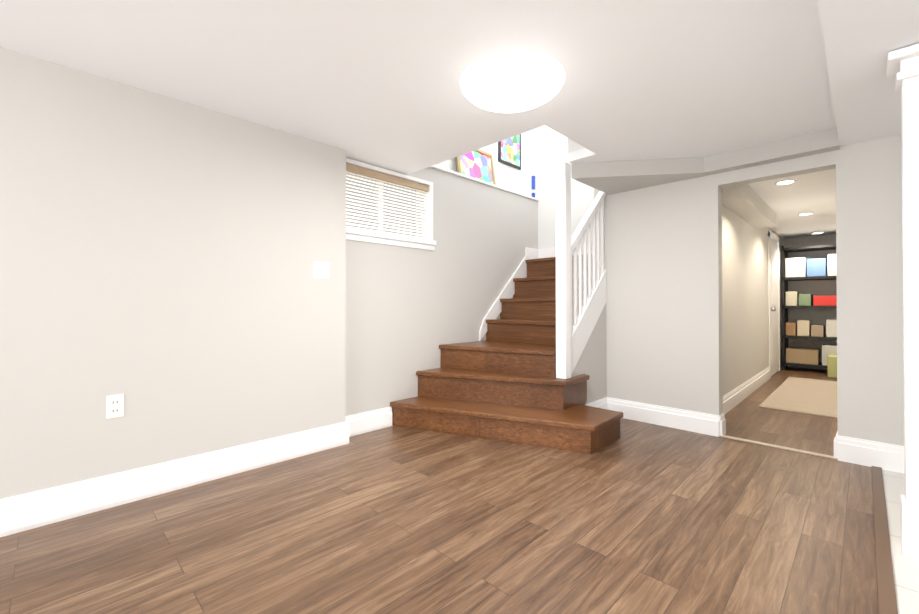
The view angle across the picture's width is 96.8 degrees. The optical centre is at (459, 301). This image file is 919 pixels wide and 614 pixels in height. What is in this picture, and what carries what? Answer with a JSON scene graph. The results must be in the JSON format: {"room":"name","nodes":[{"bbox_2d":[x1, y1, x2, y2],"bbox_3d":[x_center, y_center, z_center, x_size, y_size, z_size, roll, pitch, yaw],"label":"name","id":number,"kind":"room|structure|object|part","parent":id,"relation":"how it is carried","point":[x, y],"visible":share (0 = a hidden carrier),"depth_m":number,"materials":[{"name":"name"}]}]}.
{"room":"finished basement","nodes":[
{"label":"finished basement","id":0,"kind":"room"},
{"bbox_2d":[0,47,345,498],"bbox_3d":[-2.567,-0.100,1.456,0.300,2.250,4.620,0,-1,45],"label":"wall","id":1,"kind":"structure","parent":0,"point":[159,254],"depth_m":2.18,"materials":[{"name":"grey paint"}]},
{"bbox_2d":[106,394,123,418],"bbox_3d":[-1.742,0.530,2.063,0.010,0.116,0.072,0,-1,45],"label":"electrical outlet plate","id":2,"kind":"object","parent":1,"relation":"attached to","point":[114,406],"visible":1,"depth_m":2.06,"materials":[{"name":"white plastic"}]},
{"bbox_2d":[0,419,351,536],"bbox_3d":[-2.446,0.944,1.342,0.020,0.160,4.640,0,-1,45],"label":"baseboard","id":3,"kind":"structure","parent":1,"relation":"attached to","point":[28,511],"depth_m":2.16,"materials":[{"name":"white paint"}]},
{"bbox_2d":[313,261,329,278],"bbox_3d":[-0.964,-0.219,2.853,0.011,0.116,0.120,0,-1,45],"label":"switch plate","id":4,"kind":"object","parent":1,"relation":"attached to","point":[321,270],"visible":1,"depth_m":2.85,"materials":[{"name":"white plastic"}]},
{"bbox_2d":[0,0,836,174],"bbox_3d":[-0.862,-1.161,1.345,2.890,0.070,6.850,0,-1,45],"label":"ceiling","id":5,"kind":"structure","parent":0,"point":[375,82],"depth_m":1.92,"materials":[{"name":"white paint"}]},
{"bbox_2d":[460,50,564,112],"bbox_3d":[0.266,-1.070,2.077,0.524,0.099,0.524,0,-1,45],"label":"dome ceiling light","id":6,"kind":"object","parent":5,"relation":"attached to","point":[512,81],"visible":1,"depth_m":1.95,"materials":[{"name":"frosted white glass"}]},
{"bbox_2d":[0,367,877,613],"bbox_3d":[0.876,1.069,3.159,3.320,0.060,11.900,0,-1,45],"label":"floor","id":7,"kind":"structure","parent":0,"point":[637,517],"depth_m":1.80,"materials":[{"name":"laminate"}]},
{"bbox_2d":[390,162,622,453],"bbox_3d":[0.738,-0.030,3.663,1.540,2.146,2.206,0,-1,45],"label":"staircase","id":8,"kind":"structure","parent":7,"relation":"on","point":[531,392],"depth_m":3.38,"materials":[{"name":"brown wood"}]},
{"bbox_3d":[0.836,-0.246,3.280,0.090,1.720,0.090,0,-1,45],"label":"newel post","id":9,"kind":"part","parent":8,"relation":"part of","materials":[{"name":"white paint"}]},
{"bbox_2d":[719,435,837,459],"bbox_3d":[2.251,1.033,2.920,0.670,0.007,0.045,0,-1,45],"label":"threshold strip","id":10,"kind":"object","parent":7,"relation":"on","point":[783,447],"visible":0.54,"depth_m":2.89,"materials":[{"name":"beige"}]},
{"bbox_2d":[759,377,836,417],"bbox_3d":[4.006,1.045,4.633,0.650,0.012,2.300,0,-1,45],"label":"rug","id":11,"kind":"object","parent":7,"relation":"on","point":[807,396],"visible":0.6,"depth_m":4.41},
{"bbox_2d":[781,234,836,369],"bbox_3d":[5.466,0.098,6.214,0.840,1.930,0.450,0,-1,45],"label":"shelving unit","id":12,"kind":"object","parent":7,"relation":"on","point":[784,312],"depth_m":6.19,"materials":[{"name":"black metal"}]},
{"bbox_3d":[5.455,0.127,6.210,0.740,1.640,0.350,0,-1,45],"label":"stored items on the shelf","id":13,"kind":"part","parent":12,"relation":"part of","materials":[{"name":"cardboard"}]},
{"bbox_2d":[827,354,836,377],"bbox_3d":[5.345,0.909,5.715,0.270,0.300,0.340,0,-1,45],"label":"storage bin","id":14,"kind":"object","parent":7,"relation":"on","point":[831,365],"visible":0.48,"depth_m":5.66,"materials":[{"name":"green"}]},
{"bbox_2d":[871,466,897,613],"bbox_3d":[0.234,1.010,0.156,0.045,0.009,6.730,0,-1,45],"label":"threshold strip","id":15,"kind":"object","parent":7,"relation":"on","point":[887,601],"depth_m":1.66,"materials":[{"name":"brown wood"}]},
{"bbox_2d":[345,157,550,415],"bbox_3d":[0.368,-0.090,4.601,0.300,2.280,3.980,0,-1,45],"label":"wall","id":16,"kind":"structure","parent":0,"point":[409,311],"depth_m":3.75,"materials":[{"name":"grey paint"}]},
{"bbox_2d":[345,406,391,435],"bbox_3d":[-0.744,0.960,3.244,0.020,0.160,0.498,0,-1,45],"label":"baseboard","id":17,"kind":"structure","parent":16,"relation":"attached to","point":[364,422],"depth_m":3.27,"materials":[{"name":"white paint"}]},
{"bbox_2d":[346,158,435,250],"bbox_3d":[-0.640,-0.786,3.494,0.235,0.625,0.980,0,-1,45],"label":"basement window","id":18,"kind":"structure","parent":16,"relation":"in","point":[387,207],"depth_m":3.49,"materials":[{"name":"white paint"}]},
{"bbox_2d":[430,165,538,200],"bbox_3d":[0.200,-1.244,4.334,0.190,0.025,2.006,0,-1,45],"label":"trim","id":19,"kind":"structure","parent":16,"relation":"on","point":[478,180],"depth_m":4.23,"materials":[{"name":"white paint"}]},
{"bbox_2d":[456,149,495,184],"bbox_3d":[0.179,-1.458,4.377,0.082,0.400,0.580,0,-1,45],"label":"framed art","id":20,"kind":"object","parent":19,"relation":"on","point":[477,164],"visible":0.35,"depth_m":4.40,"materials":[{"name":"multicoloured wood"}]},
{"bbox_2d":[436,132,525,194],"bbox_3d":[0.420,-2.177,4.898,0.280,1.940,3.510,0,-1,45],"label":"wall","id":21,"kind":"structure","parent":0,"point":[510,177],"depth_m":4.83,"materials":[{"name":"white paint"}]},
{"bbox_2d":[498,134,520,169],"bbox_3d":[0.602,-1.858,4.862,0.021,0.480,0.420,0,-1,45],"label":"picture frame","id":22,"kind":"object","parent":21,"relation":"attached to","point":[509,151],"visible":0.61,"depth_m":4.87,"materials":[{"name":"grey"}]},
{"bbox_2d":[526,127,593,248],"bbox_3d":[1.351,-1.699,4.697,1.580,2.900,0.120,0,-1,45],"label":"wall","id":23,"kind":"structure","parent":0,"point":[582,197],"depth_m":4.90,"materials":[{"name":"white paint"}]},
{"bbox_2d":[532,176,534,197],"bbox_3d":[0.908,-1.411,5.026,0.035,0.270,0.029,0,-1,45],"label":"hooks","id":24,"kind":"object","parent":23,"relation":"attached to","point":[533,184],"visible":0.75,"depth_m":5.01,"materials":[{"name":"blue"}]},
{"bbox_2d":[539,125,575,188],"bbox_3d":[1.181,-1.858,4.776,0.590,0.980,0.005,0,-1,45],"label":"wall","id":25,"kind":"structure","parent":23,"relation":"in","point":[553,148],"depth_m":4.87,"materials":[{"name":"white paint"}]},
{"bbox_2d":[568,138,584,152],"bbox_3d":[0.990,-2.171,3.214,0.240,1.980,0.120,0,-1,45],"label":"wall","id":26,"kind":"structure","parent":0,"point":[573,146],"depth_m":3.21,"materials":[{"name":"white paint"}]},
{"bbox_2d":[571,304,606,404],"bbox_3d":[1.106,0.516,3.551,0.040,1.052,0.685,0,-1,45],"label":"wall","id":27,"kind":"structure","parent":0,"point":[591,363],"depth_m":3.64,"materials":[{"name":"grey paint"}]},
{"bbox_2d":[586,397,607,409],"bbox_3d":[1.210,0.963,3.610,0.020,0.160,0.410,0,-1,45],"label":"baseboard","id":28,"kind":"structure","parent":27,"relation":"attached to","point":[602,403],"depth_m":3.66,"materials":[{"name":"white paint"}]},
{"bbox_2d":[571,127,839,194],"bbox_3d":[1.695,-1.053,2.977,1.558,0.120,0.690,0,-1,45],"label":"ceiling soffit","id":29,"kind":"structure","parent":0,"point":[612,177],"depth_m":3.16,"materials":[{"name":"grey paint"}]},
{"bbox_2d":[594,134,903,445],"bbox_3d":[2.721,-0.091,2.522,3.950,2.250,0.120,0,-1,45],"label":"wall","id":30,"kind":"structure","parent":0,"point":[663,268],"depth_m":3.19,"materials":[{"name":"grey paint"}]},
{"bbox_2d":[606,397,723,436],"bbox_3d":[1.681,0.961,3.446,0.920,0.160,0.020,0,-1,45],"label":"baseboard","id":31,"kind":"structure","parent":30,"relation":"attached to","point":[698,422],"depth_m":3.37,"materials":[{"name":"white paint"}]},
{"bbox_2d":[834,431,903,472],"bbox_3d":[3.265,0.949,1.877,2.280,0.160,0.020,0,-1,45],"label":"baseboard","id":32,"kind":"structure","parent":30,"relation":"attached to","point":[887,456],"depth_m":2.56,"materials":[{"name":"white paint"}]},
{"bbox_2d":[722,205,782,395],"bbox_3d":[3.657,-0.046,5.107,0.120,2.200,4.870,0,-1,45],"label":"wall","id":33,"kind":"structure","parent":0,"point":[745,299],"depth_m":4.49,"materials":[{"name":"grey paint"}]},
{"bbox_2d":[723,367,769,418],"bbox_3d":[3.130,0.969,4.460,0.030,0.160,3.220,0,-1,45],"label":"baseboard","id":34,"kind":"structure","parent":33,"relation":"attached to","point":[733,398],"depth_m":4.39,"materials":[{"name":"white paint"}]},
{"bbox_2d":[768,230,779,377],"bbox_3d":[4.612,0.041,5.941,0.058,2.040,0.960,0,-1,45],"label":"hall door","id":35,"kind":"structure","parent":33,"relation":"in","point":[774,296],"depth_m":5.90,"materials":[{"name":"white paint"}]},
{"bbox_2d":[748,169,835,238],"bbox_3d":[4.016,-1.098,4.760,1.130,0.100,4.870,0,-1,45],"label":"ceiling","id":36,"kind":"structure","parent":0,"point":[813,192],"depth_m":4.34,"materials":[{"name":"white paint"}]},
{"bbox_2d":[722,184,775,227],"bbox_3d":[2.884,-0.979,4.107,0.200,0.150,2.350,0,-1,45],"label":"beam","id":37,"kind":"structure","parent":36,"relation":"attached to","point":[747,204],"depth_m":3.97,"materials":[{"name":"grey paint"}]},
{"bbox_2d":[775,179,795,184],"bbox_3d":[2.883,-1.054,3.609,0.149,0.008,0.149,0,-1,39],"label":"recessed light","id":38,"kind":"object","parent":36,"relation":"in","point":[784,182],"depth_m":3.60,"materials":[{"name":"white paint"}]},
{"bbox_2d":[798,212,813,215],"bbox_3d":[4.136,-1.043,4.873,0.149,0.008,0.149,0,0,21],"label":"recessed light","id":39,"kind":"object","parent":36,"relation":"in","point":[809,213],"depth_m":4.86,"materials":[{"name":"white paint"}]},
{"bbox_2d":[817,0,918,145],"bbox_3d":[0.960,-1.125,-0.461,2.240,0.170,6.850,0,-1,45],"label":"ceiling","id":40,"kind":"structure","parent":0,"point":[862,39],"depth_m":1.71,"materials":[{"name":"white paint"}]},
{"bbox_2d":[882,469,918,613],"bbox_3d":[1.010,1.039,-0.542,2.080,0.060,6.830,0,-1,45],"label":"floor","id":41,"kind":"structure","parent":0,"point":[906,574],"depth_m":1.63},
{"bbox_2d":[886,43,918,559],"bbox_3d":[1.871,0.004,1.657,0.175,2.045,0.175,0,-1,45],"label":"column","id":42,"kind":"structure","parent":41,"relation":"on","point":[903,64],"depth_m":1.64,"materials":[{"name":"white paint"}]}
]}

